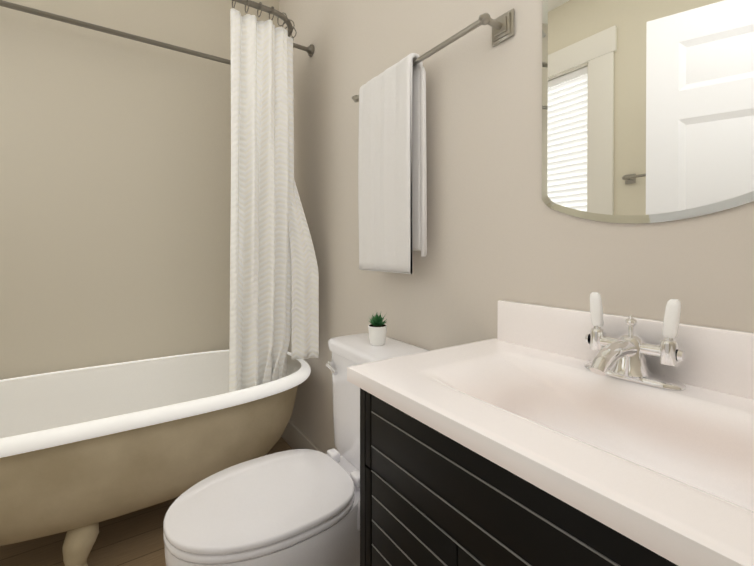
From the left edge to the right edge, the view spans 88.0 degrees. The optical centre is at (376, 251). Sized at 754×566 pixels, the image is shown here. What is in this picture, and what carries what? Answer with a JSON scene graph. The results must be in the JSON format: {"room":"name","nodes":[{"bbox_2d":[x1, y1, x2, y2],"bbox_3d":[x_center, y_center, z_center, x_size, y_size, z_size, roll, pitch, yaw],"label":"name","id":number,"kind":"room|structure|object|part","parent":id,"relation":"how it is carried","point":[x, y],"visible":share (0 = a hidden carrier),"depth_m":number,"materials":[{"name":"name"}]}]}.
{"room":"bathroom","nodes":[
{"label":"bathroom","id":0,"kind":"room"},
{"bbox_2d":[0,0,278,379],"bbox_3d":[-1.325,-0.289,1.916,1.700,2.750,0.120,0,0,-34],"label":"wall","id":1,"kind":"structure","parent":0,"point":[115,187],"depth_m":1.88,"materials":[{"name":"beige paint"}]},
{"bbox_2d":[0,0,318,391],"bbox_3d":[-1.015,-0.516,1.625,1.510,2.288,0.704,0,0,-34],"label":"shower curtain","id":2,"kind":"object","parent":1,"relation":"attached to","point":[274,290],"visible":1,"depth_m":1.63,"materials":[{"name":"white fabric"}]},
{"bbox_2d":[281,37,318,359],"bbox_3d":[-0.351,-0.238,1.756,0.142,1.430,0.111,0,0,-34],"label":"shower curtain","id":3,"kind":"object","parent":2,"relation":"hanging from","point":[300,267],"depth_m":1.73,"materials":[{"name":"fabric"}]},
{"bbox_2d":[0,437,292,565],"bbox_3d":[-0.601,1.142,0.857,1.940,0.100,2.700,0,0,-34],"label":"floor","id":4,"kind":"structure","parent":0,"point":[135,538],"depth_m":1.45,"materials":[{"name":"brown wood"}]},
{"bbox_2d":[0,349,310,565],"bbox_3d":[-1.038,0.808,1.550,1.564,0.559,0.756,0,0,-34],"label":"bathtub","id":5,"kind":"object","parent":4,"relation":"on","point":[85,451],"visible":0.81,"depth_m":1.40,"materials":[{"name":"ceramic"}]},
{"bbox_2d":[163,333,430,565],"bbox_3d":[-0.199,0.698,1.121,0.729,0.786,0.428,0,0,-34],"label":"toilet","id":6,"kind":"object","parent":4,"relation":"on","point":[297,507],"visible":0.73,"depth_m":1.01,"materials":[{"name":"white ceramic"}]},
{"bbox_3d":[-0.293,0.661,1.057,0.503,0.043,0.366,0,0,-34],"label":"seat","id":7,"kind":"part","parent":6,"relation":"part of","materials":[{"name":"white plastic"}]},
{"bbox_3d":[-0.244,0.888,1.091,0.616,0.406,0.360,0,0,-34],"label":"bowl","id":8,"kind":"part","parent":6,"relation":"part of","materials":[{"name":"white ceramic"}]},
{"bbox_3d":[-0.150,0.390,1.317,0.031,0.028,0.084,0,0,-34],"label":"lever","id":9,"kind":"part","parent":6,"relation":"part of","materials":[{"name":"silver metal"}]},
{"bbox_2d":[368,312,386,345],"bbox_3d":[0.004,0.249,1.279,0.072,0.107,0.076,0,0,-34],"label":"plant","id":10,"kind":"object","parent":6,"relation":"on","point":[377,328],"visible":1,"depth_m":1.26,"materials":[{"name":"green plant"}]},
{"bbox_2d":[347,300,753,565],"bbox_3d":[0.355,0.610,0.560,0.445,0.968,0.820,0,0,-34],"label":"bathroom vanity","id":11,"kind":"object","parent":4,"relation":"on","point":[525,437],"visible":0.94,"depth_m":0.59,"materials":[{"name":"stone"}]},
{"bbox_2d":[585,292,685,390],"bbox_3d":[0.417,0.152,0.674,0.160,0.146,0.160,0,0,-34],"label":"faucet","id":12,"kind":"object","parent":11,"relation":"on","point":[625,354],"visible":1,"depth_m":0.67,"materials":[{"name":"silver metal"}]},
{"bbox_2d":[279,0,753,453],"bbox_3d":[0.152,-0.286,1.359,0.120,2.750,2.700,0,0,-34],"label":"wall","id":13,"kind":"structure","parent":0,"point":[498,229],"depth_m":1.11,"materials":[{"name":"beige paint"}]},
{"bbox_2d":[281,420,321,451],"bbox_3d":[0.096,1.024,1.329,0.015,0.130,2.458,0,0,-34],"label":"baseboard","id":14,"kind":"structure","parent":13,"relation":"attached to","point":[293,436],"depth_m":2.08,"materials":[{"name":"beige paint"}]},
{"bbox_2d":[352,8,513,102],"bbox_3d":[0.115,-0.572,1.223,0.090,0.066,0.676,0,0,-34],"label":"towel rail","id":15,"kind":"object","parent":13,"relation":"attached to","point":[502,26],"visible":0.73,"depth_m":0.99,"materials":[{"name":"silver metal"}]},
{"bbox_2d":[358,53,426,273],"bbox_3d":[0.041,-0.267,1.285,0.063,0.666,0.308,0,0,-34],"label":"hanging towel","id":16,"kind":"object","parent":15,"relation":"hanging from","point":[392,190],"visible":0.98,"depth_m":1.22,"materials":[{"name":"white fabric"}]},
{"bbox_2d":[542,0,753,223],"bbox_3d":[0.503,-0.490,0.726,0.006,0.874,0.430,0,0,-34],"label":"mirror","id":17,"kind":"object","parent":13,"relation":"attached to","point":[647,111],"visible":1,"depth_m":0.72,"materials":[{"name":"clear glass"}]}
]}

